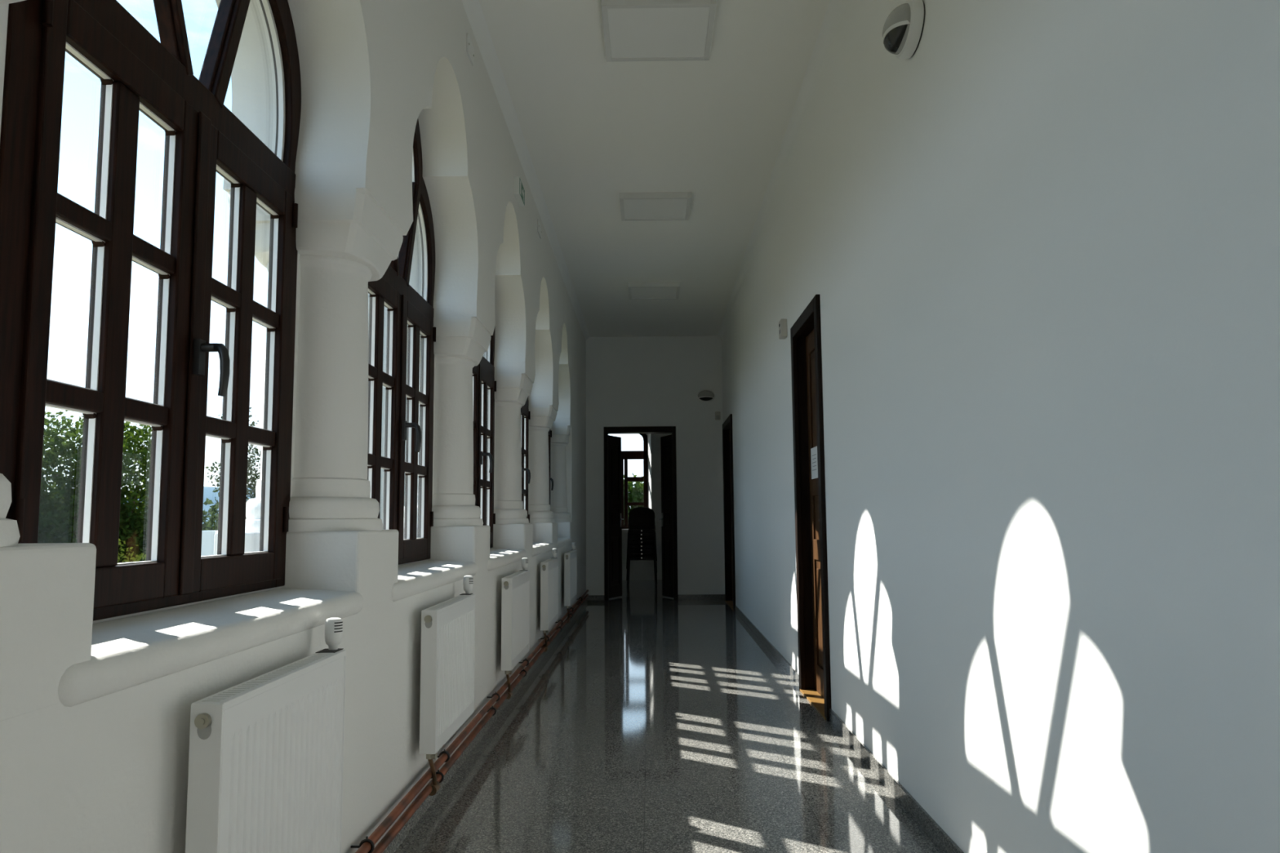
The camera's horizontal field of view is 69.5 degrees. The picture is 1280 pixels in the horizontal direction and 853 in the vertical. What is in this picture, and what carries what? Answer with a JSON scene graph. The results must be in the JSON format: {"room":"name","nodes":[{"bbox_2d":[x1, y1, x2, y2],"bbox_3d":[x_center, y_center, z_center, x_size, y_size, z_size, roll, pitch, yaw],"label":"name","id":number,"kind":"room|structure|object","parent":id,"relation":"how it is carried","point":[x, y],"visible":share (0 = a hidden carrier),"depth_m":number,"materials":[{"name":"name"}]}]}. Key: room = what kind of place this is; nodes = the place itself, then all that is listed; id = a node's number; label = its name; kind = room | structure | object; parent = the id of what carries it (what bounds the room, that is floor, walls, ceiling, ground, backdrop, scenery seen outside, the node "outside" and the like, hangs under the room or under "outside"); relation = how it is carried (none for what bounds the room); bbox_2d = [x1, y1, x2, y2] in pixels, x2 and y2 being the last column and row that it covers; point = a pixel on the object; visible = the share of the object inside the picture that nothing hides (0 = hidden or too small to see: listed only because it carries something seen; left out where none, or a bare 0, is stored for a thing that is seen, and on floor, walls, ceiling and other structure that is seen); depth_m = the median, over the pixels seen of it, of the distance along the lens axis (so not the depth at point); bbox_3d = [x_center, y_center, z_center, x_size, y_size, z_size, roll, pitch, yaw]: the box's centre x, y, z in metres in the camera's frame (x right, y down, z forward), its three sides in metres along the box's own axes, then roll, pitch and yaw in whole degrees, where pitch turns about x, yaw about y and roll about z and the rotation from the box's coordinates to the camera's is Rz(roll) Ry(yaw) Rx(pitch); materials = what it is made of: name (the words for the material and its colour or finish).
{"room":"corridor","nodes":[
{"label":"corridor","id":0,"kind":"room"},
{"bbox_2d":[0,0,586,852],"bbox_3d":[-0.993,-0.256,4.886,0.421,3.585,14.550,-1,-6,1],"label":"wall","id":1,"kind":"structure","parent":0,"point":[109,773],"depth_m":2.78,"materials":[{"name":"white paint"}]},
{"bbox_2d":[0,0,364,706],"bbox_3d":[-0.935,-0.625,2.078,0.275,2.211,1.380,-1,-6,1],"label":"window","id":2,"kind":"structure","parent":1,"relation":"in","point":[136,72],"depth_m":1.95,"materials":[{"name":"brown wood"}]},
{"bbox_2d":[185,617,346,852],"bbox_3d":[-0.742,0.796,1.888,0.057,0.727,0.676,-1,-6,1],"label":"radiator","id":3,"kind":"object","parent":1,"relation":"attached to","point":[266,754],"visible":1,"depth_m":1.81,"materials":[{"name":"white metal"}]},
{"bbox_2d":[191,649,346,711],"bbox_3d":[-0.745,0.517,1.915,0.057,0.015,0.645,-1,-6,1],"label":"grille","id":4,"kind":"object","parent":3,"relation":"attached to","point":[240,697],"depth_m":1.83,"materials":[{"name":"white metal"}]},
{"bbox_2d":[367,119,478,601],"bbox_3d":[-0.916,-0.456,3.776,0.275,2.211,1.453,-1,-6,1],"label":"window","id":5,"kind":"structure","parent":1,"relation":"in","point":[405,306],"depth_m":3.89,"materials":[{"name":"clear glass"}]},
{"bbox_2d":[419,575,475,795],"bbox_3d":[-0.724,0.958,3.516,0.057,0.727,0.721,-1,-6,1],"label":"radiator","id":6,"kind":"object","parent":1,"relation":"attached to","point":[448,626],"visible":0.99,"depth_m":3.33,"materials":[{"name":"white metal"}]},
{"bbox_2d":[421,594,475,613],"bbox_3d":[-0.726,0.679,3.543,0.057,0.015,0.690,-1,-6,1],"label":"grille","id":7,"kind":"object","parent":6,"relation":"attached to","point":[451,606],"depth_m":3.49,"materials":[{"name":"white metal"}]},
{"bbox_2d":[351,590,588,852],"bbox_3d":[-0.738,1.351,4.547,0.064,0.048,13.900,-1,-6,1],"label":"copper pipe","id":8,"kind":"object","parent":1,"relation":"attached to","point":[367,845],"visible":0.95,"depth_m":3.42,"materials":[{"name":"brown metal"}]},
{"bbox_2d":[466,32,474,66],"bbox_3d":[-0.796,-1.768,4.326,0.012,0.090,0.140,-1,-6,1],"label":"junction cover","id":9,"kind":"object","parent":1,"relation":"attached to","point":[469,47],"visible":1,"depth_m":4.31,"materials":[{"name":"white plastic"}]},
{"bbox_2d":[372,593,588,852],"bbox_3d":[-0.737,1.400,4.542,0.064,0.048,13.900,-1,-6,1],"label":"copper pipe","id":10,"kind":"object","parent":1,"relation":"attached to","point":[399,824],"visible":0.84,"depth_m":3.62,"materials":[{"name":"brown metal"}]},
{"bbox_2d":[382,596,587,852],"bbox_3d":[-0.762,1.483,4.660,0.014,0.075,14.450,-1,-6,1],"label":"baseboard","id":11,"kind":"structure","parent":1,"relation":"attached to","point":[408,827],"depth_m":3.93,"materials":[{"name":"stone"}]},
{"bbox_2d":[472,328,527,570],"bbox_3d":[-0.897,-0.283,5.511,0.275,2.211,1.451,-1,-6,1],"label":"window","id":12,"kind":"structure","parent":1,"relation":"in","point":[484,384],"depth_m":5.80,"materials":[{"name":"clear glass"}]},
{"bbox_2d":[501,557,529,699],"bbox_3d":[-0.705,1.131,5.258,0.057,0.727,0.751,-1,-6,1],"label":"radiator","id":13,"kind":"object","parent":1,"relation":"attached to","point":[515,587],"visible":1,"depth_m":5.01,"materials":[{"name":"white metal"}]},
{"bbox_2d":[502,570,529,580],"bbox_3d":[-0.707,0.853,5.286,0.057,0.015,0.720,-1,-6,1],"label":"grille","id":14,"kind":"object","parent":13,"relation":"attached to","point":[521,575],"depth_m":5.26,"materials":[{"name":"white metal"}]},
{"bbox_2d":[513,176,524,206],"bbox_3d":[-0.765,-1.488,5.845,0.038,0.112,0.240,-1,-6,1],"label":"exit sign","id":15,"kind":"object","parent":1,"relation":"attached to","point":[518,189],"visible":1,"depth_m":5.76,"materials":[{"name":"white"}]},
{"bbox_2d":[461,0,590,341],"bbox_3d":[-0.762,-1.864,4.993,0.070,0.070,14.450,-1,-6,1],"label":"trim","id":16,"kind":"structure","parent":1,"relation":"attached to","point":[473,8],"depth_m":5.63,"materials":[{"name":"white paint"}]},
{"bbox_2d":[520,397,554,556],"bbox_3d":[-0.878,-0.110,7.246,0.275,2.211,1.449,-1,-6,1],"label":"window","id":17,"kind":"structure","parent":1,"relation":"in","point":[539,548],"depth_m":7.62,"materials":[{"name":"clear glass"}]},
{"bbox_2d":[537,218,541,238],"bbox_3d":[-0.766,-1.507,7.028,0.012,0.095,0.190,-1,-6,1],"label":"junction cover","id":18,"kind":"object","parent":1,"relation":"attached to","point":[539,226],"visible":1,"depth_m":6.97,"materials":[{"name":"white plastic"}]},
{"bbox_2d":[540,548,558,652],"bbox_3d":[-0.685,1.306,7.013,0.057,0.727,0.761,-1,-6,1],"label":"radiator","id":19,"kind":"object","parent":1,"relation":"attached to","point":[549,567],"visible":1,"depth_m":6.73,"materials":[{"name":"white metal"}]},
{"bbox_2d":[542,558,558,564],"bbox_3d":[-0.688,1.028,7.041,0.057,0.015,0.730,-1,-6,1],"label":"grille","id":20,"kind":"object","parent":19,"relation":"attached to","point":[552,561],"depth_m":7.01,"materials":[{"name":"white metal"}]},
{"bbox_2d":[548,429,572,548],"bbox_3d":[-0.859,0.063,8.982,0.275,2.211,1.447,-1,-6,1],"label":"window","id":21,"kind":"structure","parent":1,"relation":"in","point":[562,542],"depth_m":9.35,"materials":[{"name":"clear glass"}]},
{"bbox_2d":[564,542,577,623],"bbox_3d":[-0.665,1.490,8.859,0.057,0.727,0.781,-1,-6,1],"label":"radiator","id":22,"kind":"object","parent":1,"relation":"attached to","point":[570,557],"visible":0.99,"depth_m":8.54,"materials":[{"name":"white metal"}]},
{"bbox_2d":[564,550,577,554],"bbox_3d":[-0.667,1.212,8.886,0.057,0.015,0.750,-1,-6,1],"label":"grille","id":23,"kind":"object","parent":22,"relation":"attached to","point":[572,552],"depth_m":8.86,"materials":[{"name":"white metal"}]},
{"bbox_2d":[368,293,407,529],"bbox_3d":[-2.373,-0.541,10.557,2.450,5.900,0.250,-1,-6,1],"label":"wall","id":24,"kind":"structure","parent":0,"point":[385,308],"depth_m":10.40,"materials":[{"name":"white paint"}]},
{"bbox_2d":[622,433,671,580],"bbox_3d":[-0.528,0.899,16.082,5.800,3.500,0.450,-1,-6,1],"label":"wall","id":25,"kind":"structure","parent":0,"point":[640,570],"depth_m":15.78,"materials":[{"name":"white paint"}]},
{"bbox_2d":[621,433,648,528],"bbox_3d":[-0.280,0.892,16.155,0.845,1.805,0.080,-1,-6,1],"label":"window","id":26,"kind":"structure","parent":25,"relation":"in","point":[625,455],"depth_m":16.11,"materials":[{"name":"brown wood"}]},
{"bbox_2d":[479,0,830,337],"bbox_3d":[0.033,-2.004,4.998,2.600,0.200,14.850,-1,-6,1],"label":"ceiling","id":27,"kind":"structure","parent":0,"point":[595,130],"depth_m":5.81,"materials":[{"name":"white paint"}]},
{"bbox_2d":[627,282,679,299],"bbox_3d":[0.146,-1.417,9.662,0.530,0.044,0.550,-1,-6,1],"label":"ceiling light","id":28,"kind":"object","parent":27,"relation":"attached to","point":[637,291],"visible":1,"depth_m":9.58,"materials":[{"name":"white plastic"}]},
{"bbox_2d":[631,287,676,298],"bbox_3d":[0.146,-1.418,9.662,0.476,0.033,0.496,-1,-6,1],"label":"diffuser","id":29,"kind":"object","parent":28,"relation":"attached to","point":[636,292],"depth_m":9.67,"materials":[{"name":"white plastic"}]},
{"bbox_2d":[619,191,691,221],"bbox_3d":[0.117,-1.678,7.045,0.530,0.044,0.520,-1,-6,1],"label":"ceiling light","id":30,"kind":"object","parent":27,"relation":"attached to","point":[661,206],"visible":1,"depth_m":6.98,"materials":[{"name":"white plastic"}]},
{"bbox_2d":[623,199,687,218],"bbox_3d":[0.117,-1.679,7.045,0.476,0.033,0.466,-1,-6,1],"label":"diffuser","id":31,"kind":"object","parent":30,"relation":"attached to","point":[633,208],"depth_m":7.04,"materials":[{"name":"white plastic"}]},
{"bbox_2d":[600,0,716,62],"bbox_3d":[0.089,-1.932,4.495,0.530,0.044,0.525,-1,-6,1],"label":"ceiling light","id":32,"kind":"object","parent":27,"relation":"attached to","point":[634,30],"visible":1,"depth_m":4.46,"materials":[{"name":"white plastic"}]},
{"bbox_2d":[586,335,724,595],"bbox_3d":[-0.572,0.463,12.131,5.800,3.585,0.220,-1,-6,1],"label":"wall","id":33,"kind":"structure","parent":0,"point":[633,381],"depth_m":12.06,"materials":[{"name":"white paint"}]},
{"bbox_2d":[587,595,604,600],"bbox_3d":[-0.573,2.202,11.841,0.233,0.066,0.012,-1,-6,1],"label":"baseboard","id":34,"kind":"structure","parent":33,"relation":"attached to","point":[590,597],"depth_m":11.84,"materials":[{"name":"stone"}]},
{"bbox_2d":[604,426,677,600],"bbox_3d":[0.009,1.140,12.191,0.943,2.240,0.527,-1,-6,1],"label":"door","id":35,"kind":"structure","parent":33,"relation":"in","point":[613,519],"depth_m":12.16,"materials":[{"name":"brown wood"}]},
{"bbox_2d":[677,594,724,599],"bbox_3d":[0.798,2.190,11.827,0.624,0.066,0.012,-1,-6,1],"label":"baseboard","id":36,"kind":"structure","parent":33,"relation":"attached to","point":[692,597],"depth_m":11.82,"materials":[{"name":"stone"}]},
{"bbox_2d":[696,389,715,402],"bbox_3d":[0.863,-0.404,12.038,0.250,0.166,0.105,-1,-6,1],"label":"security camera","id":37,"kind":"object","parent":33,"relation":"attached to","point":[705,395],"visible":1,"depth_m":12.01,"materials":[{"name":"white plastic"}]},
{"bbox_2d":[715,411,720,420],"bbox_3d":[1.016,-0.140,12.043,0.072,0.110,0.038,-1,-6,1],"label":"sensor","id":38,"kind":"object","parent":33,"relation":"attached to","point":[717,414],"visible":1,"depth_m":12.03,"materials":[{"name":"grey plastic"}]},
{"bbox_2d":[394,580,941,852],"bbox_3d":[-0.616,1.818,6.640,5.800,0.200,18.860,-1,-6,1],"label":"floor","id":39,"kind":"structure","parent":0,"point":[648,726],"depth_m":3.99,"materials":[{"name":"stone"}]},
{"bbox_2d":[626,556,657,588],"bbox_3d":[0.027,2.049,14.144,0.460,0.822,0.523,-1,-6,1],"label":"chair","id":40,"kind":"object","parent":39,"relation":"on","point":[630,557],"visible":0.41,"depth_m":13.92,"materials":[{"name":"black fabric"}]},
{"bbox_2d":[626,552,657,584],"bbox_3d":[0.030,1.991,14.143,0.460,0.822,0.523,-1,-6,1],"label":"chair","id":41,"kind":"object","parent":40,"relation":"on","point":[631,554],"visible":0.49,"depth_m":13.92,"materials":[{"name":"black"}]},
{"bbox_2d":[626,548,657,580],"bbox_3d":[0.023,1.933,14.143,0.460,0.822,0.523,-1,-6,1],"label":"chair","id":42,"kind":"object","parent":41,"relation":"on","point":[631,550],"visible":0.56,"depth_m":13.92,"materials":[{"name":"black"}]},
{"bbox_2d":[626,544,657,577],"bbox_3d":[0.026,1.874,14.143,0.460,0.822,0.523,-1,-6,1],"label":"chair","id":43,"kind":"object","parent":42,"relation":"on","point":[641,546],"visible":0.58,"depth_m":13.92,"materials":[{"name":"black"}]},
{"bbox_2d":[626,541,657,573],"bbox_3d":[0.029,1.816,14.143,0.460,0.822,0.523,-1,-6,1],"label":"chair","id":44,"kind":"object","parent":43,"relation":"on","point":[631,543],"visible":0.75,"depth_m":13.92,"materials":[{"name":"black"}]},
{"bbox_2d":[626,528,656,568],"bbox_3d":[0.021,1.758,14.143,0.460,0.822,0.523,-1,-6,1],"label":"chair","id":45,"kind":"object","parent":44,"relation":"on","point":[631,539],"visible":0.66,"depth_m":13.92,"materials":[{"name":"black"}]},
{"bbox_2d":[626,524,657,564],"bbox_3d":[0.024,1.700,14.143,0.460,0.822,0.523,-1,-6,1],"label":"chair","id":46,"kind":"object","parent":45,"relation":"on","point":[632,526],"visible":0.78,"depth_m":13.97,"materials":[{"name":"black"}]},
{"bbox_2d":[626,506,657,561],"bbox_3d":[0.027,1.641,14.142,0.460,0.822,0.523,-1,-6,1],"label":"chair","id":47,"kind":"object","parent":46,"relation":"on","point":[638,515],"visible":0.97,"depth_m":14.35,"materials":[{"name":"black"}]},
{"bbox_2d":[721,0,1279,852],"bbox_3d":[1.108,-0.275,4.864,0.280,3.585,14.552,-1,-6,1],"label":"wall","id":48,"kind":"structure","parent":0,"point":[1038,243],"depth_m":2.13,"materials":[{"name":"white paint"}]},
{"bbox_2d":[722,413,735,610],"bbox_3d":[1.141,1.025,11.101,0.180,2.235,1.200,-1,-6,1],"label":"door","id":49,"kind":"structure","parent":48,"relation":"in","point":[727,438],"depth_m":11.58,"materials":[{"name":"brown wood"}]},
{"bbox_2d":[734,604,799,685],"bbox_3d":[1.033,1.808,8.009,0.012,0.066,4.800,-1,-6,1],"label":"baseboard","id":50,"kind":"structure","parent":48,"relation":"attached to","point":[785,664],"depth_m":7.09,"materials":[{"name":"stone"}]},
{"bbox_2d":[717,0,847,339],"bbox_3d":[0.921,-1.879,4.976,0.070,0.070,14.451,-1,-6,1],"label":"trim","id":51,"kind":"structure","parent":48,"relation":"attached to","point":[835,9],"depth_m":5.66,"materials":[{"name":"white paint"}]},
{"bbox_2d":[778,319,786,339],"bbox_3d":[0.964,-0.658,6.226,0.046,0.120,0.110,-1,-6,1],"label":"junction box","id":52,"kind":"object","parent":48,"relation":"attached to","point":[783,322],"visible":1,"depth_m":6.17,"materials":[{"name":"grey plastic"}]},
{"bbox_2d":[790,293,831,721],"bbox_3d":[1.042,0.446,5.281,0.180,2.235,0.900,-1,-6,1],"label":"door","id":53,"kind":"structure","parent":48,"relation":"in","point":[810,503],"depth_m":5.57,"materials":[{"name":"brown wood"}]},
{"bbox_2d":[810,446,817,479],"bbox_3d":[1.036,0.217,5.479,0.002,0.185,0.210,-1,-6,1],"label":"paper notice","id":54,"kind":"object","parent":53,"relation":"attached to","point":[813,451],"visible":0.98,"depth_m":5.48,"materials":[{"name":"white paper"}]},
{"bbox_2d":[829,708,964,852],"bbox_3d":[0.914,1.119,1.089,0.012,0.066,7.310,-1,-6,1],"label":"baseboard","id":55,"kind":"structure","parent":48,"relation":"attached to","point":[927,824],"depth_m":3.37,"materials":[{"name":"stone"}]},
{"bbox_2d":[882,0,924,58],"bbox_3d":[0.877,-1.344,3.119,0.105,0.166,0.250,-1,-6,1],"label":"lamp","id":56,"kind":"object","parent":48,"relation":"attached to","point":[903,28],"visible":1,"depth_m":3.05,"materials":[{"name":"white plastic"}]},
{"label":"outside","id":57,"kind":"structure","parent":0,"visible":0},
{"label":"ground","id":58,"kind":"structure","parent":57,"visible":0},
{"bbox_2d":[37,409,151,563],"bbox_3d":[-7.205,1.276,12.016,2.481,2.992,1.707,0,-6,-4],"label":"tree","id":59,"kind":"object","parent":58,"relation":"on","point":[58,522],"visible":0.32,"depth_m":11.73,"materials":[{"name":"green plant"}]},
{"bbox_2d":[117,538,146,563],"bbox_3d":[-6.190,1.907,10.553,1.888,1.327,0.888,-1,-6,1],"label":"shrub","id":60,"kind":"object","parent":58,"relation":"on","point":[139,557],"visible":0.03,"depth_m":10.57,"materials":[{"name":"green plant"}]},
{"bbox_2d":[200,530,217,556],"bbox_3d":[-5.102,1.917,10.921,0.190,1.362,0.190,-1,-6,1],"label":"post","id":61,"kind":"object","parent":58,"relation":"on","point":[207,536],"visible":0.24,"depth_m":10.88,"materials":[{"name":"white"}]},
{"bbox_2d":[202,497,246,530],"bbox_3d":[-7.958,2.445,18.999,3.536,1.959,1.424,0,-6,-6],"label":"shrub","id":62,"kind":"object","parent":58,"relation":"on","point":[214,508],"visible":0.02,"depth_m":18.82,"materials":[{"name":"green plant"}]},
{"bbox_2d":[202,406,261,530],"bbox_3d":[-6.633,1.267,15.039,1.132,3.499,0.804,-1,-6,1],"label":"tree","id":63,"kind":"object","parent":58,"relation":"on","point":[252,489],"visible":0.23,"depth_m":15.01,"materials":[{"name":"green plant"}]},
{"bbox_2d":[623,472,643,524],"bbox_3d":[-0.515,3.379,33.982,6.699,3.196,2.617,-1,-6,1],"label":"tree","id":64,"kind":"object","parent":58,"relation":"on","point":[635,494],"visible":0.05,"depth_m":33.33,"materials":[{"name":"green plant"}]},
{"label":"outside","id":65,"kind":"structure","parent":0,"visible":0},
{"bbox_2d":[56,486,255,524],"bbox_3d":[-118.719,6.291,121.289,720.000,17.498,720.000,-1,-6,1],"label":"hills","id":66,"kind":"structure","parent":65,"point":[207,491],"depth_m":331.56,"materials":[{"name":"blue"}]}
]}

